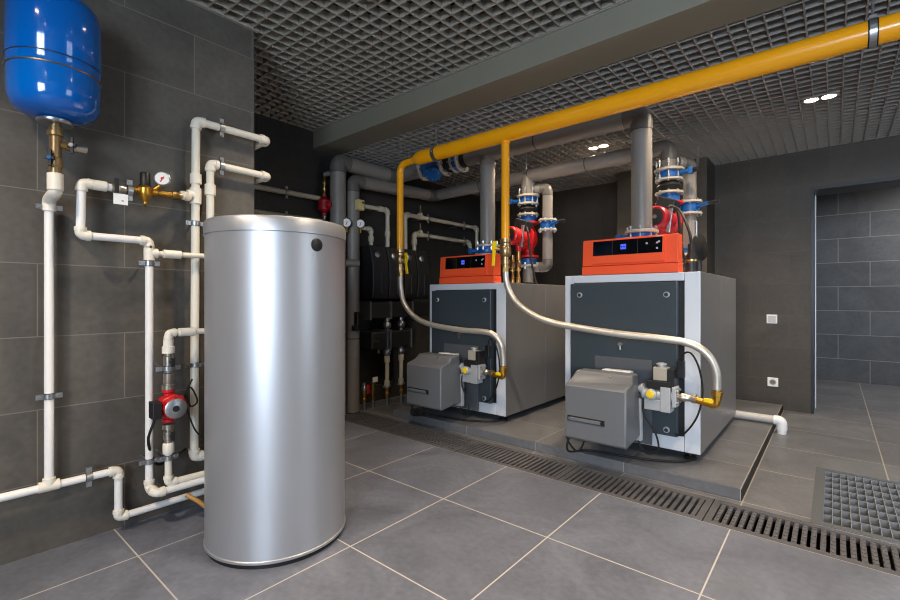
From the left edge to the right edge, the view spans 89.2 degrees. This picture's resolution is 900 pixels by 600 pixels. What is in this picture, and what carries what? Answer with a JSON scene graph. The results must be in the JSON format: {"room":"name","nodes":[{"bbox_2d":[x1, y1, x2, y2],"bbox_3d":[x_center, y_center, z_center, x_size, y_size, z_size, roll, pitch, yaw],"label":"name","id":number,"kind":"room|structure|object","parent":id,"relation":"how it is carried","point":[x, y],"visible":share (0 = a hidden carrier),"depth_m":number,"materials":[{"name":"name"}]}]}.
{"room":"mechanical room","nodes":[
{"label":"mechanical room","id":0,"kind":"room"},
{"bbox_2d":[0,0,253,565],"bbox_3d":[-2.356,-0.432,1.169,0.120,2.950,3.753,0,0,40],"label":"wall","id":1,"kind":"structure","parent":0,"point":[166,64],"depth_m":2.06,"materials":[{"name":"tile"}]},
{"bbox_2d":[3,0,101,129],"bbox_3d":[-1.553,-0.932,1.793,0.305,0.496,0.292,0,0,40],"label":"tank","id":2,"kind":"object","parent":1,"relation":"attached to","point":[52,63],"visible":0.98,"depth_m":1.69,"materials":[{"name":"blue metal"}]},
{"bbox_2d":[0,172,203,520],"bbox_3d":[-2.237,0.251,1.073,0.185,1.486,3.720,0,0,40],"label":"pipe","id":3,"kind":"object","parent":1,"relation":"attached to","point":[55,181],"visible":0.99,"depth_m":1.84,"materials":[{"name":"beige plastic"}]},
{"bbox_2d":[45,123,87,173],"bbox_3d":[-1.522,-0.595,1.809,0.065,0.215,0.132,0,0,40],"label":"valve","id":4,"kind":"object","parent":3,"relation":"attached to","point":[54,157],"visible":0.98,"depth_m":1.78,"materials":[{"name":"brown metal"}]},
{"bbox_2d":[60,141,69,150],"bbox_3d":[-1.531,-0.609,1.808,0.036,0.031,0.052,0,0,40],"label":"outlet","id":5,"kind":"object","parent":4,"relation":"attached to","point":[65,145],"depth_m":1.80,"materials":[{"name":"gold metal"}]},
{"bbox_2d":[74,178,203,496],"bbox_3d":[-1.295,0.184,2.188,0.190,1.420,0.802,0,0,40],"label":"pipe","id":6,"kind":"object","parent":1,"relation":"attached to","point":[122,194],"visible":0.98,"depth_m":2.06,"materials":[{"name":"white plastic"}]},
{"bbox_2d":[155,327,203,485],"bbox_3d":[-1.201,0.502,2.292,0.200,0.732,0.522,0,0,40],"label":"pipe","id":7,"kind":"object","parent":1,"relation":"attached to","point":[168,348],"visible":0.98,"depth_m":2.08,"materials":[{"name":"beige plastic"}]},
{"bbox_2d":[149,389,187,422],"bbox_3d":[-1.270,0.486,2.066,0.125,0.150,0.148,0,0,40],"label":"pump","id":8,"kind":"object","parent":7,"relation":"attached to","point":[171,406],"visible":0.99,"depth_m":2.03,"materials":[{"name":"red metal"}]},
{"bbox_2d":[147,420,186,465],"bbox_3d":[-1.343,0.660,2.142,0.079,0.258,0.250,0,0,0],"label":"cable","id":9,"kind":"object","parent":8,"relation":"hanging from","point":[154,421],"visible":0.71,"depth_m":2.04,"materials":[{"name":"black rubber"}]},
{"bbox_2d":[186,0,258,32],"bbox_3d":[-2.297,-1.514,1.130,0.020,0.022,3.770,0,0,40],"label":"trim","id":10,"kind":"structure","parent":1,"relation":"attached to","point":[199,3],"depth_m":2.42,"materials":[{"name":"grey metal"}]},
{"bbox_2d":[179,117,269,460],"bbox_3d":[-1.279,-0.061,2.481,0.408,1.744,0.493,0,0,40],"label":"pipe","id":11,"kind":"object","parent":1,"relation":"attached to","point":[193,195],"visible":0.96,"depth_m":2.25,"materials":[{"name":"beige plastic"}]},
{"bbox_2d":[133,171,182,204],"bbox_3d":[-1.339,-0.505,2.097,0.197,0.161,0.071,0,0,-44],"label":"pressure regulator","id":12,"kind":"object","parent":11,"relation":"attached to","point":[144,190],"visible":1,"depth_m":2.08,"materials":[{"name":"yellow metal"}]},
{"bbox_2d":[184,379,203,438],"bbox_3d":[-1.233,0.533,2.201,0.029,0.304,0.087,0,0,40],"label":"cable","id":13,"kind":"object","parent":11,"relation":"attached to","point":[188,387],"visible":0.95,"depth_m":2.19,"materials":[{"name":"black rubber"}]},
{"bbox_2d":[204,157,270,218],"bbox_3d":[-1.246,0.030,2.545,0.376,1.527,0.359,0,0,40],"label":"pipe","id":14,"kind":"object","parent":1,"relation":"attached to","point":[211,166],"visible":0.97,"depth_m":2.33,"materials":[{"name":"beige plastic"}]},
{"bbox_2d":[254,113,497,403],"bbox_3d":[-0.731,-0.432,4.799,0.120,2.950,4.200,0,0,40],"label":"wall","id":15,"kind":"structure","parent":0,"point":[291,160],"depth_m":4.66,"materials":[{"name":"paint"}]},
{"bbox_2d":[254,184,319,200],"bbox_3d":[-1.539,-0.899,3.675,0.087,0.099,1.100,0,0,40],"label":"pipe","id":16,"kind":"object","parent":15,"relation":"attached to","point":[286,192],"visible":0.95,"depth_m":3.83,"materials":[{"name":"beige plastic"}]},
{"bbox_2d":[318,195,331,215],"bbox_3d":[-1.101,-0.842,4.096,0.167,0.180,0.134,0,0,15],"label":"pump","id":17,"kind":"object","parent":16,"relation":"attached to","point":[324,204],"visible":0.82,"depth_m":4.04,"materials":[{"name":"red metal"}]},
{"bbox_2d":[322,171,329,219],"bbox_3d":[-1.084,-0.933,4.087,0.129,0.442,0.044,0,0,9],"label":"pipe","id":18,"kind":"object","parent":17,"relation":"on","point":[325,174],"visible":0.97,"depth_m":4.08,"materials":[{"name":"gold metal"}]},
{"bbox_2d":[254,209,322,219],"bbox_3d":[-1.531,-0.695,3.688,0.081,0.089,1.130,0,0,40],"label":"pipe","id":19,"kind":"object","parent":15,"relation":"attached to","point":[256,211],"visible":0.42,"depth_m":3.75,"materials":[{"name":"beige plastic"}]},
{"bbox_2d":[360,327,411,352],"bbox_3d":[-0.659,0.410,4.558,0.290,0.225,0.524,0,0,40],"label":"hydraulic separator","id":20,"kind":"object","parent":15,"relation":"attached to","point":[375,339],"visible":0.98,"depth_m":4.42,"materials":[{"name":"black metal"}]},
{"bbox_2d":[383,318,390,329],"bbox_3d":[-0.615,0.240,4.455,0.082,0.135,0.084,0,0,40],"label":"valve","id":21,"kind":"object","parent":20,"relation":"on","point":[387,324],"visible":0.95,"depth_m":4.43,"materials":[{"name":"metal"}]},
{"bbox_2d":[397,317,404,329],"bbox_3d":[-0.494,0.240,4.599,0.082,0.135,0.084,0,0,40],"label":"valve","id":22,"kind":"object","parent":20,"relation":"on","point":[401,324],"visible":0.96,"depth_m":4.57,"materials":[{"name":"metal"}]},
{"bbox_2d":[360,301,429,319],"bbox_3d":[-0.583,0.111,4.656,0.280,0.175,0.828,0,0,40],"label":"manifold","id":23,"kind":"object","parent":15,"relation":"attached to","point":[369,310],"visible":0.77,"depth_m":4.45,"materials":[{"name":"black metal"}]},
{"bbox_2d":[360,245,388,298],"bbox_3d":[-0.755,-0.260,4.403,0.292,0.515,0.197,0,0,40],"label":"pump group","id":24,"kind":"object","parent":23,"relation":"on","point":[374,276],"visible":0.95,"depth_m":4.31,"materials":[{"name":"black plastic"}]},
{"bbox_2d":[361,226,373,244],"bbox_3d":[-0.768,-0.595,4.273,0.051,0.176,0.128,0,0,40],"label":"pipe","id":25,"kind":"object","parent":24,"relation":"attached to","point":[368,228],"visible":1,"depth_m":4.28,"materials":[{"name":"beige plastic"}]},
{"bbox_2d":[385,247,403,298],"bbox_3d":[-0.621,-0.260,4.563,0.292,0.515,0.198,0,0,40],"label":"pump group","id":26,"kind":"object","parent":23,"relation":"on","point":[393,293],"visible":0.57,"depth_m":4.44,"materials":[{"name":"black plastic"}]},
{"bbox_2d":[364,204,389,246],"bbox_3d":[-0.708,-0.700,4.345,0.054,0.386,0.356,0,0,40],"label":"pipe","id":27,"kind":"object","parent":26,"relation":"attached to","point":[385,210],"visible":0.99,"depth_m":4.44,"materials":[{"name":"beige plastic"}]},
{"bbox_2d":[404,249,416,298],"bbox_3d":[-0.493,-0.260,4.715,0.292,0.515,0.173,0,0,40],"label":"pump group","id":28,"kind":"object","parent":23,"relation":"on","point":[410,279],"visible":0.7,"depth_m":4.62,"materials":[{"name":"black plastic"}]},
{"bbox_2d":[413,250,429,298],"bbox_3d":[-0.373,-0.260,4.857,0.292,0.515,0.182,0,0,40],"label":"pump group","id":29,"kind":"object","parent":23,"relation":"on","point":[423,270],"visible":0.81,"depth_m":4.76,"materials":[{"name":"black plastic"}]},
{"bbox_2d":[411,223,471,249],"bbox_3d":[-0.134,-0.654,5.211,0.258,0.295,1.039,0,0,40],"label":"pipe","id":30,"kind":"object","parent":15,"relation":"attached to","point":[419,233],"visible":1,"depth_m":4.96,"materials":[{"name":"beige plastic"}]},
{"bbox_2d":[404,205,478,253],"bbox_3d":[-0.141,-0.750,5.204,0.257,0.485,1.277,0,0,40],"label":"pipe","id":31,"kind":"object","parent":15,"relation":"attached to","point":[419,216],"visible":0.98,"depth_m":4.95,"materials":[{"name":"beige plastic"}]},
{"bbox_2d":[311,0,631,131],"bbox_3d":[1.243,-1.514,2.012,6.490,0.019,0.019,0,0,40],"label":"trim","id":32,"kind":"structure","parent":15,"relation":"attached to","point":[624,1],"depth_m":2.83,"materials":[{"name":"grey metal"}]},
{"bbox_2d":[313,0,798,154],"bbox_3d":[1.333,-1.632,2.119,6.490,0.550,0.264,0,0,40],"label":"ceiling beam","id":33,"kind":"structure","parent":15,"relation":"attached to","point":[634,27],"depth_m":2.68,"materials":[{"name":"grey paint"}]},
{"bbox_2d":[0,379,899,599],"bbox_3d":[1.347,1.353,2.213,6.590,0.620,10.120,0,0,40],"label":"floor","id":34,"kind":"structure","parent":0,"point":[424,521],"depth_m":1.95,"materials":[{"name":"tile"}]},
{"bbox_2d":[185,493,203,507],"bbox_3d":[-1.108,0.972,2.201,0.301,0.143,0.058,0,0,-44],"label":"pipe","id":35,"kind":"object","parent":34,"relation":"on","point":[198,501],"visible":0.37,"depth_m":2.12,"materials":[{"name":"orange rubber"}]},
{"bbox_2d":[203,215,345,569],"bbox_3d":[-0.770,0.352,2.043,0.593,1.382,0.592,0,0,40],"label":"water tank","id":36,"kind":"object","parent":34,"relation":"on","point":[274,285],"visible":1,"depth_m":1.78,"materials":[{"name":"silver metal"}]},
{"bbox_2d":[361,382,368,410],"bbox_3d":[-0.795,0.913,4.261,0.067,0.260,0.057,0,0,40],"label":"drain cock","id":37,"kind":"object","parent":34,"relation":"on","point":[365,389],"visible":1,"depth_m":4.25,"materials":[{"name":"metal"}]},
{"bbox_2d":[370,377,377,407],"bbox_3d":[-0.735,0.893,4.364,0.058,0.300,0.060,0,0,40],"label":"drain cock","id":38,"kind":"object","parent":34,"relation":"on","point":[375,379],"visible":1,"depth_m":4.35,"materials":[{"name":"metal"}]},
{"bbox_2d":[345,411,407,430],"bbox_3d":[-0.731,1.056,3.956,0.745,0.024,0.306,0,0,40],"label":"drain grate","id":39,"kind":"object","parent":34,"relation":"on","point":[372,421],"visible":0.66,"depth_m":3.89,"materials":[{"name":"metal"}]},
{"bbox_2d":[370,349,390,405],"bbox_3d":[-0.695,0.760,4.523,0.289,0.565,0.099,0,0,40],"label":"pipe","id":40,"kind":"object","parent":34,"relation":"on","point":[387,385],"visible":0.98,"depth_m":4.44,"materials":[{"name":"metal"}]},
{"bbox_2d":[384,346,404,402],"bbox_3d":[-0.574,0.760,4.667,0.289,0.565,0.099,0,0,40],"label":"pipe","id":41,"kind":"object","parent":34,"relation":"on","point":[400,350],"visible":1,"depth_m":4.58,"materials":[{"name":"metal"}]},
{"bbox_2d":[382,423,480,451],"bbox_3d":[-0.158,1.056,3.473,0.745,0.024,0.306,0,0,40],"label":"drain grate","id":42,"kind":"object","parent":34,"relation":"on","point":[436,438],"visible":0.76,"depth_m":3.44,"materials":[{"name":"metal"}]},
{"bbox_2d":[456,441,578,479],"bbox_3d":[0.420,1.056,2.987,0.755,0.024,0.306,0,0,40],"label":"drain grate","id":43,"kind":"object","parent":34,"relation":"on","point":[546,467],"visible":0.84,"depth_m":2.96,"materials":[{"name":"metal"}]},
{"bbox_2d":[557,466,713,520],"bbox_3d":[0.996,1.056,2.501,0.742,0.024,0.306,0,0,40],"label":"drain grate","id":44,"kind":"object","parent":34,"relation":"on","point":[648,494],"visible":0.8,"depth_m":2.47,"materials":[{"name":"metal"}]},
{"bbox_2d":[703,499,899,575],"bbox_3d":[1.569,1.055,2.019,0.745,0.025,0.306,0,0,40],"label":"drain grate","id":45,"kind":"object","parent":34,"relation":"on","point":[718,508],"visible":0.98,"depth_m":2.02,"materials":[{"name":"metal"}]},
{"bbox_2d":[810,467,899,548],"bbox_3d":[2.487,1.066,2.049,1.335,0.050,0.922,0,0,40],"label":"floor grate","id":46,"kind":"object","parent":34,"relation":"on","point":[865,506],"visible":0.87,"depth_m":2.35,"materials":[{"name":"metal"}]},
{"bbox_2d":[255,0,809,109],"bbox_3d":[1.351,-1.957,2.078,6.810,0.100,10.320,0,0,40],"label":"ceiling","id":47,"kind":"structure","parent":0,"point":[408,1],"depth_m":3.05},
{"bbox_2d":[201,0,623,130],"bbox_3d":[-0.316,-1.530,0.155,6.484,0.045,4.860,0,0,40],"label":"grid","id":48,"kind":"object","parent":47,"relation":"attached to","point":[299,81],"visible":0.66,"depth_m":2.70,"materials":[{"name":"grey metal"}]},
{"bbox_2d":[397,0,899,248],"bbox_3d":[1.750,-1.158,2.030,5.737,1.498,0.138,0,0,40],"label":"gas pipe","id":49,"kind":"object","parent":47,"relation":"hanging from","point":[876,31],"visible":0.97,"depth_m":2.49,"materials":[{"name":"yellow metal"}]},
{"bbox_2d":[395,249,407,273],"bbox_3d":[-0.388,-0.312,3.830,0.168,0.210,0.084,0,0,40],"label":"shutoff valve","id":50,"kind":"object","parent":49,"relation":"attached to","point":[401,257],"visible":1,"depth_m":3.83,"materials":[{"name":"gold metal"}]},
{"bbox_2d":[696,146,699,169],"bbox_3d":[2.219,-1.532,4.079,0.016,0.750,0.050,0,0,40],"label":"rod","id":51,"kind":"object","parent":47,"relation":"hanging from","point":[697,158],"visible":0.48,"depth_m":4.07,"materials":[{"name":"metal"}]},
{"bbox_2d":[393,397,781,499],"bbox_3d":[1.293,1.013,4.149,2.632,0.060,2.467,0,0,40],"label":"platform","id":52,"kind":"structure","parent":0,"point":[725,465],"depth_m":3.10,"materials":[{"name":"tile"}]},
{"bbox_2d":[410,405,502,421],"bbox_3d":[0.051,0.910,3.732,0.762,0.146,0.102,0,0,15],"label":"cable","id":53,"kind":"object","parent":52,"relation":"on","point":[412,405],"visible":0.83,"depth_m":3.71,"materials":[{"name":"black rubber"}]},
{"bbox_2d":[430,253,564,420],"bbox_3d":[0.517,0.306,4.325,0.815,1.354,1.337,0,0,40],"label":"boiler","id":54,"kind":"object","parent":52,"relation":"on","point":[470,292],"visible":0.82,"depth_m":3.83,"materials":[{"name":"silver metal"}]},
{"bbox_2d":[411,405,423,415],"bbox_3d":[-0.271,0.819,3.797,0.109,0.283,0.107,0,0,-15],"label":"cable","id":55,"kind":"object","parent":54,"relation":"hanging from","point":[411,405],"visible":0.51,"depth_m":3.76,"materials":[{"name":"black rubber"}]},
{"bbox_2d":[407,352,465,410],"bbox_3d":[-0.087,0.654,3.722,0.400,0.418,0.392,0,0,40],"label":"burner","id":56,"kind":"object","parent":54,"relation":"attached to","point":[433,379],"visible":0.91,"depth_m":3.59,"materials":[{"name":"black plastic"}]},
{"bbox_2d":[460,375,469,415],"bbox_3d":[0.108,0.750,3.606,0.030,0.337,0.160,0,0,-24],"label":"cable","id":57,"kind":"object","parent":54,"relation":"attached to","point":[461,375],"visible":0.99,"depth_m":3.58,"materials":[{"name":"black rubber"}]},
{"bbox_2d":[440,253,500,276],"bbox_3d":[0.162,-0.281,3.889,0.582,0.179,0.101,0,0,40],"label":"control panel","id":58,"kind":"object","parent":54,"relation":"attached to","point":[478,265],"depth_m":3.80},
{"bbox_2d":[459,345,494,383],"bbox_3d":[0.217,0.510,3.583,0.315,0.295,0.133,0,0,32],"label":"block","id":59,"kind":"object","parent":54,"relation":"attached to","point":[473,369],"visible":1,"depth_m":3.56,"materials":[{"name":"metal"}]},
{"bbox_2d":[485,338,499,401],"bbox_3d":[0.327,0.559,3.553,0.024,0.509,0.158,0,0,-42],"label":"cable","id":60,"kind":"object","parent":59,"relation":"attached to","point":[490,338],"visible":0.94,"depth_m":3.52,"materials":[{"name":"black rubber"}]},
{"bbox_2d":[492,367,506,379],"bbox_3d":[0.372,0.548,3.425,0.057,0.108,0.142,0,0,-37],"label":"valve","id":61,"kind":"object","parent":59,"relation":"attached to","point":[501,375],"visible":0.96,"depth_m":3.38,"materials":[{"name":"yellow metal"}]},
{"bbox_2d":[397,272,506,366],"bbox_3d":[-0.015,0.153,3.620,0.994,0.764,0.074,0,0,30],"label":"gas hose","id":62,"kind":"object","parent":61,"relation":"attached to","point":[409,311],"visible":0.98,"depth_m":3.58,"materials":[{"name":"metal"}]},
{"bbox_2d":[468,246,497,254],"bbox_3d":[0.302,-0.291,3.877,0.252,0.289,0.210,0,0,40],"label":"valve","id":63,"kind":"object","parent":54,"relation":"on","point":[487,249],"visible":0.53,"depth_m":3.81,"materials":[{"name":"blue metal"}]},
{"bbox_2d":[509,245,521,282],"bbox_3d":[0.578,-0.306,4.141,0.170,0.351,0.052,0,0,40],"label":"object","id":64,"kind":"object","parent":54,"relation":"on","point":[518,264],"visible":0.83,"depth_m":4.10,"materials":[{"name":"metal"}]},
{"bbox_2d":[510,218,538,283],"bbox_3d":[0.698,-0.425,4.180,0.279,0.632,0.406,0,0,40],"label":"pump","id":65,"kind":"object","parent":54,"relation":"on","point":[523,233],"visible":0.77,"depth_m":4.12,"materials":[{"name":"red metal"}]},
{"bbox_2d":[515,258,537,268],"bbox_3d":[0.720,-0.328,4.282,0.232,0.095,0.203,0,0,-10],"label":"valve","id":66,"kind":"object","parent":65,"relation":"attached to","point":[526,262],"visible":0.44,"depth_m":4.21,"materials":[{"name":"blue metal"}]},
{"bbox_2d":[517,201,538,220],"bbox_3d":[0.734,-0.815,4.284,0.200,0.185,0.200,0,0,40],"label":"joint","id":67,"kind":"object","parent":65,"relation":"on","point":[528,210],"visible":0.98,"depth_m":4.22,"materials":[{"name":"metal"}]},
{"bbox_2d":[510,186,538,204],"bbox_3d":[0.693,-0.962,4.319,0.318,0.150,0.210,0,0,40],"label":"valve","id":68,"kind":"object","parent":67,"relation":"on","point":[525,197],"visible":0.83,"depth_m":4.22,"materials":[{"name":"metal"}]},
{"bbox_2d":[523,183,565,281],"bbox_3d":[0.894,-0.614,4.204,0.451,0.913,0.188,0,0,40],"label":"pipe","id":69,"kind":"object","parent":54,"relation":"on","point":[547,222],"visible":0.97,"depth_m":4.17,"materials":[{"name":"metal"}]},
{"bbox_2d":[566,438,694,462],"bbox_3d":[1.114,0.910,2.837,0.762,0.146,0.102,0,0,15],"label":"cable","id":70,"kind":"object","parent":52,"relation":"on","point":[567,449],"visible":0.88,"depth_m":2.81,"materials":[{"name":"black rubber"}]},
{"bbox_2d":[565,233,735,459],"bbox_3d":[1.548,0.289,3.457,0.870,1.388,1.337,0,0,40],"label":"boiler","id":71,"kind":"object","parent":52,"relation":"on","point":[640,284],"visible":0.71,"depth_m":2.92,"materials":[{"name":"silver metal"}]},
{"bbox_2d":[566,437,584,451],"bbox_3d":[0.792,0.819,2.902,0.109,0.283,0.107,0,0,-15],"label":"cable","id":72,"kind":"object","parent":71,"relation":"hanging from","point":[583,442],"visible":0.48,"depth_m":2.86,"materials":[{"name":"black rubber"}]},
{"bbox_2d":[565,368,642,449],"bbox_3d":[0.976,0.654,2.827,0.400,0.418,0.392,0,0,40],"label":"burner","id":73,"kind":"object","parent":71,"relation":"attached to","point":[604,406],"visible":0.93,"depth_m":2.70,"materials":[{"name":"black plastic"}]},
{"bbox_2d":[583,233,681,266],"bbox_3d":[1.192,-0.316,3.023,0.615,0.179,0.101,0,0,40],"label":"control panel","id":74,"kind":"object","parent":71,"relation":"attached to","point":[664,249],"depth_m":2.94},
{"bbox_2d":[615,232,654,237],"bbox_3d":[1.266,-0.291,3.065,0.252,0.289,0.210,0,0,40],"label":"valve","id":75,"kind":"object","parent":71,"relation":"on","point":[637,233],"visible":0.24,"depth_m":3.00,"materials":[{"name":"blue metal"}]},
{"bbox_2d":[637,398,659,454],"bbox_3d":[1.171,0.750,2.710,0.030,0.337,0.160,0,0,-24],"label":"cable","id":76,"kind":"object","parent":71,"relation":"attached to","point":[644,414],"visible":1,"depth_m":2.69,"materials":[{"name":"black rubber"}]},
{"bbox_2d":[638,360,696,412],"bbox_3d":[1.280,0.510,2.688,0.315,0.295,0.133,0,0,32],"label":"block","id":77,"kind":"object","parent":71,"relation":"attached to","point":[661,394],"visible":1,"depth_m":2.67,"materials":[{"name":"metal"}]},
{"bbox_2d":[675,351,703,435],"bbox_3d":[1.390,0.559,2.658,0.024,0.509,0.158,0,0,-42],"label":"cable","id":78,"kind":"object","parent":77,"relation":"attached to","point":[684,353],"visible":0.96,"depth_m":2.62,"materials":[{"name":"black rubber"}]},
{"bbox_2d":[695,391,722,407],"bbox_3d":[1.435,0.548,2.530,0.057,0.108,0.142,0,0,-37],"label":"valve","id":79,"kind":"object","parent":77,"relation":"attached to","point":[715,402],"visible":0.96,"depth_m":2.50,"materials":[{"name":"yellow metal"}]},
{"bbox_2d":[502,266,721,397],"bbox_3d":[0.922,0.153,2.834,1.323,0.764,0.065,0,0,33],"label":"gas hose","id":80,"kind":"object","parent":79,"relation":"attached to","point":[716,373],"visible":1,"depth_m":2.73,"materials":[{"name":"metal"}]},
{"bbox_2d":[492,238,510,266],"bbox_3d":[0.365,-0.320,3.196,0.134,0.195,0.084,0,0,40],"label":"shutoff valve","id":81,"kind":"object","parent":80,"relation":"on","point":[505,244],"visible":1,"depth_m":3.15,"materials":[{"name":"brown metal"}]},
{"bbox_2d":[652,196,684,266],"bbox_3d":[1.641,-0.445,3.386,0.279,0.632,0.406,0,0,40],"label":"pump","id":82,"kind":"object","parent":71,"relation":"on","point":[667,220],"visible":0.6,"depth_m":3.29,"materials":[{"name":"red metal"}]},
{"bbox_2d":[655,175,683,199],"bbox_3d":[1.677,-0.835,3.490,0.200,0.185,0.200,0,0,40],"label":"joint","id":83,"kind":"object","parent":82,"relation":"on","point":[669,186],"visible":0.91,"depth_m":3.42,"materials":[{"name":"metal"}]},
{"bbox_2d":[654,157,698,179],"bbox_3d":[1.719,-0.982,3.455,0.318,0.150,0.210,0,0,40],"label":"valve","id":84,"kind":"object","parent":83,"relation":"on","point":[668,170],"visible":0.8,"depth_m":3.41,"materials":[{"name":"metal"}]},
{"bbox_2d":[684,221,707,271],"bbox_3d":[1.628,-0.341,3.011,0.268,0.352,0.081,0,0,-43],"label":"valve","id":85,"kind":"object","parent":71,"relation":"on","point":[697,251],"visible":0.94,"depth_m":3.01,"materials":[{"name":"black metal"}]},
{"bbox_2d":[668,205,692,243],"bbox_3d":[1.557,-0.506,3.099,0.030,0.320,0.320,0,0,1],"label":"hose","id":86,"kind":"object","parent":85,"relation":"attached to","point":[671,206],"visible":1,"depth_m":3.00,"materials":[{"name":"grey metal"}]},
{"bbox_2d":[679,157,720,263],"bbox_3d":[1.837,-0.624,3.484,0.394,0.933,0.236,0,0,27],"label":"pipe","id":87,"kind":"object","parent":71,"relation":"on","point":[691,206],"visible":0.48,"depth_m":3.47,"materials":[{"name":"metal"}]},
{"bbox_2d":[734,410,786,434],"bbox_3d":[2.428,0.975,3.655,0.446,0.136,0.072,0,0,40],"label":"drain pipe","id":88,"kind":"object","parent":71,"relation":"attached to","point":[781,423],"visible":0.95,"depth_m":3.57,"materials":[{"name":"white plastic"}]},
{"bbox_2d":[777,430,786,434],"bbox_3d":[2.571,1.013,3.535,0.062,0.060,0.062,0,0,40],"label":"outlet","id":89,"kind":"object","parent":88,"relation":"attached to","point":[783,432],"depth_m":3.51,"materials":[{"name":"white plastic"}]},
{"bbox_2d":[741,405,782,500],"bbox_3d":[2.301,1.016,3.302,0.006,0.054,2.464,0,0,40],"label":"trim","id":90,"kind":"structure","parent":52,"relation":"attached to","point":[756,463],"depth_m":2.83,"materials":[{"name":"black metal"}]},
{"bbox_2d":[343,0,899,201],"bbox_3d":[2.287,-1.375,3.247,6.484,0.036,2.683,0,0,40],"label":"ceiling","id":91,"kind":"structure","parent":0,"point":[765,115],"depth_m":3.22,"materials":[{"name":"grey metal"}]},
{"bbox_2d":[330,107,658,415],"bbox_3d":[0.162,-0.175,3.572,2.594,2.444,0.857,0,0,40],"label":"flue pipe","id":92,"kind":"object","parent":91,"relation":"hanging from","point":[639,121],"visible":0.7,"depth_m":3.54,"materials":[{"name":"metal"}]},
{"bbox_2d":[343,218,350,232],"bbox_3d":[-0.925,-0.657,4.082,0.084,0.127,0.059,0,0,-13],"label":"pressure gauge","id":93,"kind":"object","parent":92,"relation":"attached to","point":[347,222],"visible":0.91,"depth_m":4.06,"materials":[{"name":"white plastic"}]},
{"bbox_2d":[415,154,469,180],"bbox_3d":[-0.073,-1.212,4.162,0.552,0.256,0.263,0,0,40],"label":"valve","id":94,"kind":"object","parent":92,"relation":"attached to","point":[432,171],"visible":0.73,"depth_m":4.10,"materials":[{"name":"blue metal"}]},
{"bbox_2d":[346,140,677,413],"bbox_3d":[0.390,-0.170,3.852,2.561,2.434,1.232,0,0,40],"label":"pipe","id":95,"kind":"object","parent":91,"relation":"hanging from","point":[662,149],"visible":0.86,"depth_m":4.16,"materials":[{"name":"metal"}]},
{"bbox_2d":[346,259,359,266],"label":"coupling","id":96,"kind":"object","parent":95,"relation":"attached to","point":[353,263],"depth_m":4.13,"materials":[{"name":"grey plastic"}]},
{"bbox_2d":[352,312,359,330],"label":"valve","id":97,"kind":"object","parent":95,"relation":"attached to","point":[356,327],"depth_m":4.12,"materials":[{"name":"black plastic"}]},
{"bbox_2d":[355,199,363,210],"bbox_3d":[-0.825,-0.860,4.175,0.049,0.095,0.075,0,0,40],"label":"junction box","id":98,"kind":"object","parent":95,"relation":"attached to","point":[359,204],"visible":1,"depth_m":4.16,"materials":[{"name":"plastic"}]},
{"bbox_2d":[357,219,364,232],"bbox_3d":[-0.828,-0.670,4.209,0.084,0.127,0.059,0,0,-13],"label":"pressure gauge","id":99,"kind":"object","parent":95,"relation":"attached to","point":[360,223],"visible":0.98,"depth_m":4.18,"materials":[{"name":"white metal"}]},
{"bbox_2d":[587,140,611,149],"bbox_3d":[1.322,-1.379,4.064,0.200,0.056,0.110,0,0,40],"label":"ceiling lamp","id":100,"kind":"object","parent":91,"relation":"attached to","point":[602,145],"visible":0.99,"depth_m":4.05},
{"bbox_2d":[801,87,839,103],"bbox_3d":[2.496,-1.379,3.075,0.200,0.056,0.110,0,0,40],"label":"ceiling lamp","id":101,"kind":"object","parent":91,"relation":"attached to","point":[830,95],"visible":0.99,"depth_m":3.06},
{"bbox_2d":[617,157,714,273],"bbox_3d":[2.251,-0.432,4.785,0.860,2.950,0.380,0,0,40],"label":"wall","id":102,"kind":"structure","parent":0,"point":[706,174],"depth_m":4.56,"materials":[{"name":"stone"}]},
{"bbox_2d":[498,135,899,412],"bbox_3d":[3.143,-0.432,4.361,6.610,2.950,0.120,0,0,40],"label":"wall","id":103,"kind":"structure","parent":0,"point":[763,214],"depth_m":4.38,"materials":[{"name":"paint"}]},
{"bbox_2d":[767,314,776,323],"bbox_3d":[3.063,0.191,4.340,0.084,0.085,0.015,0,0,40],"label":"light switch","id":104,"kind":"object","parent":103,"relation":"attached to","point":[770,318],"visible":1,"depth_m":4.33,"materials":[{"name":"white plastic"}]},
{"bbox_2d":[767,377,777,386],"bbox_3d":[3.069,0.789,4.335,0.084,0.085,0.014,0,0,40],"label":"wall socket","id":105,"kind":"object","parent":103,"relation":"attached to","point":[771,381],"visible":1,"depth_m":4.33,"materials":[{"name":"white plastic"}]},
{"bbox_2d":[815,196,815,407],"bbox_3d":[3.515,0.025,4.384,0.008,2.035,0.035,0,0,40],"label":"door frame","id":106,"kind":"structure","parent":103,"relation":"attached to","point":[815,196],"depth_m":4.37,"materials":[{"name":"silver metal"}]},
{"bbox_2d":[811,176,899,413],"bbox_3d":[3.881,0.011,3.881,1.262,2.064,0.344,0,0,40],"label":"doorway","id":107,"kind":"object","parent":103,"relation":"in","point":[889,182],"depth_m":4.14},
{"bbox_2d":[816,187,899,385],"bbox_3d":[5.591,-0.407,5.319,4.100,2.900,0.100,0,0,40],"label":"wall","id":108,"kind":"structure","parent":0,"point":[858,233],"depth_m":5.68,"materials":[{"name":"tile"}]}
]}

